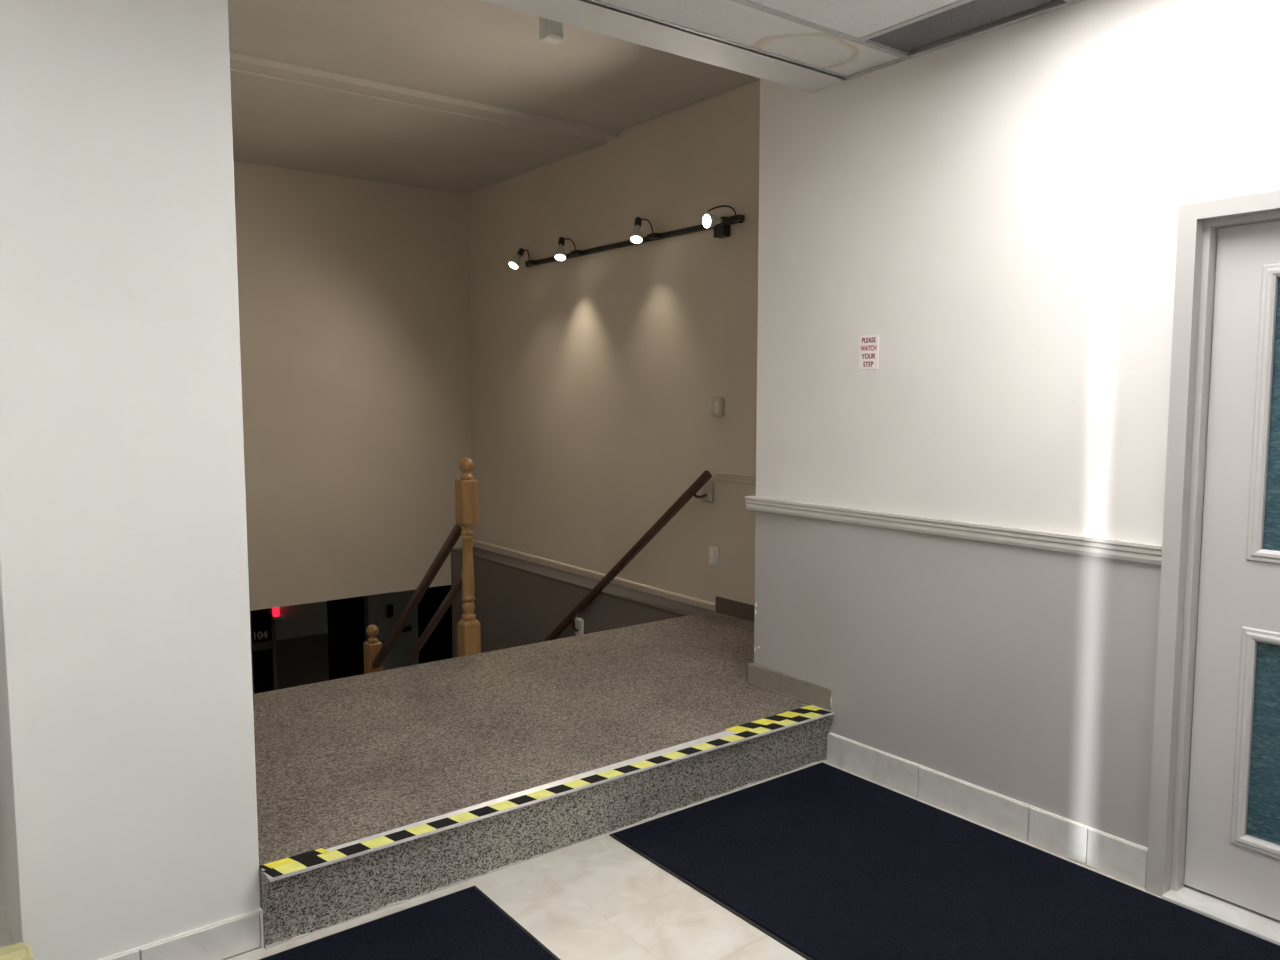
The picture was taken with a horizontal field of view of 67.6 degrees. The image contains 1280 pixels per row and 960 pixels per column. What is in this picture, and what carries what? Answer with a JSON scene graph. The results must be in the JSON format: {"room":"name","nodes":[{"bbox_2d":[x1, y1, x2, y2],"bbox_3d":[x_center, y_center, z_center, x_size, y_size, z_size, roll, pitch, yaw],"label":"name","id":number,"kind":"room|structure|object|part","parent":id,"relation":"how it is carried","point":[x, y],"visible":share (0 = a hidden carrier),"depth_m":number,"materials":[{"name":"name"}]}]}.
{"room":"entrance lobby","nodes":[
{"label":"entrance lobby","id":0,"kind":"room"},
{"bbox_2d":[0,0,261,959],"bbox_3d":[-2.631,0.710,4.203,0.528,5.750,4.681,-4,6,-37],"label":"wall","id":1,"kind":"structure","parent":0,"point":[128,797],"depth_m":2.26,"materials":[{"name":"white paint"}]},
{"bbox_2d":[98,908,263,959],"bbox_3d":[-1.198,1.196,2.377,0.514,0.101,0.016,-4,6,-37],"label":"baseboard","id":2,"kind":"structure","parent":1,"relation":"attached to","point":[227,938],"depth_m":2.45,"materials":[{"name":"paint"}]},
{"bbox_2d":[275,589,418,689],"bbox_3d":[-2.945,1.675,9.503,6.600,2.700,4.600,-4,6,-37],"label":"wall","id":3,"kind":"structure","parent":0,"point":[302,657],"depth_m":10.15,"materials":[{"name":"black paint"}]},
{"bbox_2d":[402,625,411,631],"bbox_3d":[-2.641,1.666,10.693,0.160,0.050,0.080,-4,6,-37],"label":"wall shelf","id":4,"kind":"object","parent":3,"relation":"attached to","point":[406,628],"visible":0.51,"depth_m":10.68,"materials":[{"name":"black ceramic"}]},
{"bbox_2d":[234,161,472,610],"bbox_3d":[-2.610,-0.743,6.949,3.210,3.335,0.150,-4,6,-37],"label":"wall","id":5,"kind":"structure","parent":0,"point":[353,293],"depth_m":7.18,"materials":[{"name":"beige paint"}]},
{"bbox_2d":[327,585,452,679],"bbox_3d":[-3.884,1.567,10.731,6.600,2.700,1.500,-4,6,-37],"label":"wall","id":6,"kind":"structure","parent":0,"point":[345,617],"depth_m":11.88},
{"bbox_2d":[250,608,277,693],"bbox_3d":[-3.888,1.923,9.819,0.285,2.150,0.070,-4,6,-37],"label":"door","id":7,"kind":"structure","parent":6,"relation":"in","point":[262,623],"depth_m":9.81,"materials":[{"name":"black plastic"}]},
{"bbox_3d":[-3.878,1.305,9.773,0.196,0.710,0.010,-4,6,-37],"label":"glass pane","id":8,"kind":"part","parent":7,"relation":"part of","materials":[{"name":"black glass"}]},
{"bbox_3d":[-3.878,2.316,9.862,0.196,1.160,0.010,-4,6,-37],"label":"glass pane","id":9,"kind":"part","parent":7,"relation":"part of","materials":[{"name":"black glass"}]},
{"bbox_2d":[272,607,285,619],"bbox_3d":[-3.718,1.335,9.828,0.122,0.190,0.100,-4,6,-37],"label":"lamp","id":10,"kind":"object","parent":6,"relation":"attached to","point":[275,611],"visible":0.73,"depth_m":9.78,"materials":[{"name":"red"}]},
{"bbox_2d":[386,604,392,617],"bbox_3d":[-2.771,1.449,10.587,0.060,0.140,0.060,-4,6,-37],"label":"wall box","id":11,"kind":"object","parent":6,"relation":"attached to","point":[389,607],"visible":1,"depth_m":10.56,"materials":[{"name":"black plastic"}]},
{"bbox_2d":[228,0,759,193],"bbox_3d":[-1.230,-2.176,4.988,3.190,0.238,4.431,-4,6,-37],"label":"ceiling","id":12,"kind":"structure","parent":0,"point":[459,96],"depth_m":5.11,"materials":[{"name":"paint"}]},
{"bbox_2d":[539,17,562,43],"bbox_3d":[-0.384,-1.970,4.156,0.088,0.113,0.072,-4,6,-37],"label":"ceiling box","id":13,"kind":"object","parent":12,"relation":"hanging from","point":[550,31],"visible":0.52,"depth_m":4.14,"materials":[{"name":"grey plastic"}]},
{"bbox_2d":[0,760,1161,959],"bbox_3d":[-0.547,1.459,1.098,5.700,0.200,6.800,-4,6,-37],"label":"floor","id":14,"kind":"structure","parent":0,"point":[597,898],"depth_m":2.70,"materials":[{"name":"tile"}]},
{"bbox_2d":[0,941,32,959],"bbox_3d":[-1.764,1.174,1.808,1.050,0.245,0.090,-4,6,-37],"label":"wooden rail","id":15,"kind":"object","parent":14,"relation":"on","point":[18,951],"visible":1,"depth_m":2.09,"materials":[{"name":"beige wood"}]},
{"bbox_2d":[259,885,560,959],"bbox_3d":[-0.226,1.308,1.621,1.058,0.009,2.262,-4,6,-37],"label":"floor mat","id":16,"kind":"object","parent":14,"relation":"on","point":[465,924],"visible":1,"depth_m":2.55,"materials":[{"name":"carpet"}]},
{"bbox_2d":[253,611,832,949],"bbox_3d":[-0.267,2.243,4.120,2.972,2.710,1.618,-4,6,-37],"label":"platform","id":17,"kind":"object","parent":14,"relation":"on","point":[340,761],"visible":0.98,"depth_m":3.42,"materials":[{"name":"grey stone"}]},
{"bbox_2d":[261,705,833,881],"bbox_3d":[-0.128,0.969,3.149,2.153,0.007,0.115,-4,6,-37],"label":"stair nosing","id":18,"kind":"object","parent":17,"relation":"attached to","point":[726,733],"depth_m":3.00,"materials":[{"name":"metal"}]},
{"bbox_2d":[259,848,329,869],"bbox_3d":[-0.926,1.016,2.564,0.180,0.001,0.037,-4,6,-37],"label":"tape","id":19,"kind":"object","parent":18,"relation":"on","point":[312,853],"visible":1,"depth_m":2.56,"materials":[{"name":"yellow plastic"}]},
{"bbox_2d":[263,709,831,877],"bbox_3d":[-0.115,0.967,3.126,2.150,0.001,0.053,-4,6,-37],"label":"tape","id":20,"kind":"object","parent":18,"relation":"on","point":[376,842],"visible":1,"depth_m":2.93,"materials":[{"name":"plastic"}]},
{"bbox_2d":[724,706,822,732],"bbox_3d":[0.522,0.918,3.678,0.476,0.001,0.063,-4,6,-37],"label":"tape","id":21,"kind":"object","parent":18,"relation":"on","point":[807,709],"visible":1,"depth_m":3.67,"materials":[{"name":"yellow plastic"}]},
{"bbox_2d":[609,762,1279,959],"bbox_3d":[1.185,1.246,2.333,1.038,0.009,2.890,-4,6,-37],"label":"floor mat","id":22,"kind":"object","parent":14,"relation":"on","point":[828,862],"visible":1,"depth_m":2.84,"materials":[{"name":"carpet"}]},
{"bbox_2d":[451,547,711,657],"bbox_3d":[-0.513,2.005,6.814,0.328,2.712,2.986,-4,6,-37],"label":"wall","id":23,"kind":"structure","parent":0,"point":[518,602],"depth_m":6.78,"materials":[{"name":"brown paint"}]},
{"bbox_2d":[467,80,759,610],"bbox_3d":[-0.129,-0.724,6.240,0.120,3.250,4.281,-4,6,-37],"label":"wall","id":24,"kind":"structure","parent":0,"point":[594,378],"depth_m":6.08,"materials":[{"name":"beige paint"}]},
{"bbox_2d":[472,539,715,607],"bbox_3d":[-0.477,0.613,6.707,0.012,0.038,3.006,-4,6,-37],"label":"trim","id":25,"kind":"structure","parent":24,"relation":"attached to","point":[643,586],"depth_m":6.43,"materials":[{"name":"beige paint"}]},
{"bbox_2d":[543,470,713,641],"bbox_3d":[-0.335,0.804,6.220,0.151,1.860,2.166,-5,7,-45],"label":"wall handrail","id":26,"kind":"object","parent":24,"relation":"attached to","point":[703,481],"visible":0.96,"depth_m":5.77,"materials":[{"name":"brown wood"}]},
{"bbox_3d":[-0.427,0.952,6.276,0.051,0.093,0.017,-3,6,-30],"label":"bracket arm","id":27,"kind":"part","parent":26,"relation":"part of","materials":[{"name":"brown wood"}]},
{"bbox_3d":[0.342,0.083,5.466,0.114,0.042,0.017,-5,7,-43],"label":"bracket arm","id":28,"kind":"part","parent":26,"relation":"part of","materials":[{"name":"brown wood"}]},
{"bbox_2d":[526,221,742,266],"bbox_3d":[-0.145,-1.458,6.054,0.052,0.098,2.253,-4,6,-37],"label":"track","id":29,"kind":"object","parent":24,"relation":"attached to","point":[720,231],"visible":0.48,"depth_m":5.70,"materials":[{"name":"black metal"}]},
{"bbox_2d":[509,248,535,268],"bbox_3d":[-0.843,-1.580,6.818,0.189,0.152,0.089,-2,5,-22],"label":"track spotlight","id":30,"kind":"object","parent":29,"relation":"attached to","point":[514,263],"visible":1,"depth_m":6.80,"materials":[{"name":"black metal"}]},
{"bbox_3d":[-0.899,-1.523,6.790,0.059,0.043,0.069,-4,6,-37],"label":"bulb","id":31,"kind":"part","parent":30,"relation":"part of","materials":[{"name":"beige glass"}]},
{"bbox_3d":[-0.884,-1.559,6.799,0.096,0.108,0.075,-4,6,-37],"label":"bulb","id":32,"kind":"part","parent":30,"relation":"part of","materials":[{"name":"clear glass"}]},
{"bbox_2d":[517,248,523,256],"bbox_3d":[-0.852,-1.626,6.832,0.042,0.062,0.059,5,7,42],"label":"socket","id":33,"kind":"object","parent":30,"relation":"attached to","point":[520,252],"depth_m":6.81,"materials":[{"name":"black plastic"}]},
{"bbox_2d":[555,237,582,260],"bbox_3d":[-0.486,-1.530,6.338,0.184,0.159,0.106,-4,6,-37],"label":"track spotlight","id":34,"kind":"object","parent":29,"relation":"attached to","point":[560,254],"visible":1,"depth_m":6.32,"materials":[{"name":"black metal"}]},
{"bbox_3d":[-0.526,-1.508,6.303,0.076,0.109,0.078,-4,6,-37],"label":"bulb","id":35,"kind":"part","parent":34,"relation":"part of","materials":[{"name":"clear glass"}]},
{"bbox_3d":[-0.526,-1.465,6.302,0.067,0.034,0.067,-4,6,-37],"label":"bulb","id":36,"kind":"part","parent":34,"relation":"part of","materials":[{"name":"beige glass"}]},
{"bbox_2d":[558,237,564,245],"bbox_3d":[-0.521,-1.580,6.341,0.042,0.061,0.055,1,5,6],"label":"socket","id":37,"kind":"object","parent":34,"relation":"attached to","point":[561,241],"depth_m":6.32,"materials":[{"name":"black ceramic"}]},
{"bbox_2d":[630,217,660,242],"bbox_3d":[0.020,-1.482,5.675,0.183,0.158,0.105,-4,6,-37],"label":"track spotlight","id":38,"kind":"object","parent":29,"relation":"attached to","point":[636,236],"visible":1,"depth_m":5.66,"materials":[{"name":"black metal"}]},
{"bbox_3d":[-0.019,-1.459,5.643,0.080,0.109,0.076,-4,6,-37],"label":"bulb","id":39,"kind":"part","parent":38,"relation":"part of","materials":[{"name":"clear glass"}]},
{"bbox_3d":[-0.022,-1.417,5.642,0.066,0.035,0.067,-4,6,-37],"label":"bulb","id":40,"kind":"part","parent":38,"relation":"part of","materials":[{"name":"beige glass"}]},
{"bbox_2d":[634,217,641,226],"bbox_3d":[-0.011,-1.531,5.681,0.042,0.061,0.056,1,5,11],"label":"socket","id":41,"kind":"object","parent":38,"relation":"attached to","point":[638,220],"depth_m":5.66,"materials":[{"name":"black metal"}]},
{"bbox_3d":[0.036,-1.507,5.680,0.097,0.087,0.034,-1,5,-10],"label":"arm","id":42,"kind":"part","parent":38,"relation":"part of","materials":[{"name":"black metal"}]},
{"bbox_2d":[702,205,744,227],"bbox_3d":[0.444,-1.397,5.096,0.229,0.124,0.085,-3,6,-28],"label":"track spotlight","id":43,"kind":"object","parent":29,"relation":"attached to","point":[709,220],"visible":1,"depth_m":5.07,"materials":[{"name":"black metal"}]},
{"bbox_3d":[0.350,-1.369,5.053,0.020,0.070,0.070,-4,6,-37],"label":"bulb","id":44,"kind":"part","parent":43,"relation":"part of","materials":[{"name":"beige glass"}]},
{"bbox_3d":[0.391,-1.372,5.083,0.103,0.076,0.076,-4,6,-37],"label":"bulb","id":45,"kind":"part","parent":43,"relation":"part of","materials":[{"name":"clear glass"}]},
{"bbox_3d":[0.441,-1.434,5.077,0.187,0.048,0.037,-3,6,-27],"label":"arm","id":46,"kind":"part","parent":43,"relation":"part of","materials":[{"name":"black metal"}]},
{"bbox_2d":[720,216,730,224],"bbox_3d":[0.454,-1.389,5.117,0.056,0.046,0.045,-4,6,-37],"label":"socket","id":47,"kind":"object","parent":43,"relation":"attached to","point":[724,220],"depth_m":5.10,"materials":[{"name":"black metal"}]},
{"bbox_2d":[709,546,718,565],"bbox_3d":[0.423,0.438,5.500,0.016,0.108,0.077,-4,6,-37],"label":"wall switch","id":48,"kind":"object","parent":24,"relation":"attached to","point":[713,551],"visible":1,"depth_m":5.49,"materials":[{"name":"white plastic"}]},
{"bbox_2d":[711,397,723,416],"bbox_3d":[0.434,-0.412,5.395,0.036,0.107,0.085,-4,6,-37],"label":"thermostat","id":49,"kind":"object","parent":24,"relation":"attached to","point":[717,403],"visible":1,"depth_m":5.37,"materials":[{"name":"beige plastic"}]},
{"bbox_3d":[0.423,-0.413,5.386,0.007,0.060,0.055,-4,6,-37],"label":"dial panel","id":50,"kind":"part","parent":49,"relation":"part of","materials":[{"name":"grey plastic"}]},
{"bbox_2d":[716,596,754,621],"bbox_3d":[0.777,0.753,5.069,0.008,0.092,1.120,-4,6,-37],"label":"baseboard","id":51,"kind":"structure","parent":24,"relation":"attached to","point":[745,611],"depth_m":5.38,"materials":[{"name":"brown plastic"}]},
{"bbox_2d":[715,472,755,484],"bbox_3d":[0.773,0.019,5.001,0.018,0.050,1.120,-4,6,-37],"label":"trim","id":52,"kind":"structure","parent":24,"relation":"attached to","point":[724,477],"depth_m":5.31,"materials":[{"name":"beige paint"}]},
{"bbox_2d":[481,0,846,91],"bbox_3d":[-1.524,-1.672,1.893,5.635,0.660,0.190,-4,6,-37],"label":"beam","id":53,"kind":"structure","parent":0,"point":[597,18],"depth_m":3.16,"materials":[{"name":"paint"}]},
{"bbox_2d":[581,0,1083,79],"bbox_3d":[0.038,-1.325,-0.001,5.800,0.301,4.777,-4,6,-37],"label":"ceiling","id":54,"kind":"structure","parent":0,"point":[847,39],"depth_m":3.03,"materials":[{"name":"paint"}]},
{"bbox_3d":[1.002,-1.459,3.004,0.216,0.018,0.574,-4,6,-37],"label":"grey panel","id":55,"kind":"part","parent":54,"relation":"part of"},
{"bbox_2d":[754,0,1279,847],"bbox_3d":[2.431,-0.097,2.249,0.928,3.100,5.235,-4,6,-37],"label":"wall","id":56,"kind":"structure","parent":0,"point":[999,208],"depth_m":3.13,"materials":[{"name":"white paint"}]},
{"bbox_2d":[746,663,830,709],"bbox_3d":[0.616,0.853,3.966,0.034,0.086,0.467,-4,6,-37],"label":"baseboard","id":57,"kind":"structure","parent":56,"relation":"attached to","point":[760,676],"depth_m":3.95,"materials":[{"name":"beige plastic"}]},
{"bbox_2d":[859,335,878,369],"bbox_3d":[0.847,-0.472,3.539,0.003,0.126,0.089,-4,6,-37],"label":"wall sign","id":58,"kind":"object","parent":56,"relation":"attached to","point":[868,344],"visible":1,"depth_m":3.54,"materials":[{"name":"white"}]},
{"bbox_2d":[745,496,1161,564],"bbox_3d":[0.982,0.156,3.413,0.046,0.056,1.710,-4,6,-37],"label":"trim","id":59,"kind":"structure","parent":56,"relation":"attached to","point":[1069,543],"depth_m":3.21,"materials":[{"name":"paint"}]},
{"bbox_2d":[827,732,1147,888],"bbox_3d":[1.121,1.104,3.308,0.012,0.122,1.240,-4,6,-37],"label":"baseboard","id":60,"kind":"structure","parent":56,"relation":"attached to","point":[1120,858],"depth_m":3.20,"materials":[{"name":"tile"}]},
{"bbox_2d":[1146,190,1279,945],"bbox_3d":[1.816,0.254,2.406,0.154,1.977,0.910,-4,6,-37],"label":"door","id":61,"kind":"structure","parent":56,"relation":"in","point":[1213,852],"depth_m":2.66,"materials":[{"name":"grey paint"}]},
{"bbox_3d":[1.845,0.733,2.471,0.006,0.563,0.480,-4,6,-37],"label":"glass pane","id":62,"kind":"part","parent":61,"relation":"part of","materials":[{"name":"glass"}]},
{"bbox_3d":[1.845,-0.160,2.392,0.006,0.740,0.480,-4,6,-37],"label":"glass pane","id":63,"kind":"part","parent":61,"relation":"part of","materials":[{"name":"glass"}]},
{"bbox_3d":[-2.091,3.193,8.510,6.600,0.150,7.420,-4,6,-37],"label":"floor","id":64,"kind":"structure","parent":0,"visible":0},
{"bbox_3d":[-1.772,2.177,5.934,2.772,2.524,3.092,-4,6,-37],"label":"stairs","id":65,"kind":"structure","parent":64,"relation":"on","visible":0},
{"bbox_2d":[363,457,480,673],"bbox_3d":[-1.203,0.879,5.141,0.084,2.067,1.319,-4,6,-37],"label":"stair railing","id":66,"kind":"object","parent":65,"relation":"on","point":[466,487],"visible":0.62,"depth_m":4.62,"materials":[{"name":"brown wood"}]},
{"bbox_3d":[-1.203,0.639,5.120,0.042,1.012,1.186,-4,6,-37],"label":"rail","id":67,"kind":"part","parent":66,"relation":"part of","materials":[{"name":"brown wood"}]},
{"bbox_3d":[-1.203,0.908,5.143,0.036,1.007,1.182,-4,6,-37],"label":"rail","id":68,"kind":"part","parent":66,"relation":"part of","materials":[{"name":"brown wood"}]},
{"bbox_3d":[-0.829,0.848,4.644,0.084,0.352,0.084,-4,6,-37],"label":"newel post","id":69,"kind":"part","parent":66,"relation":"part of","materials":[{"name":"brown wood"}]}
]}

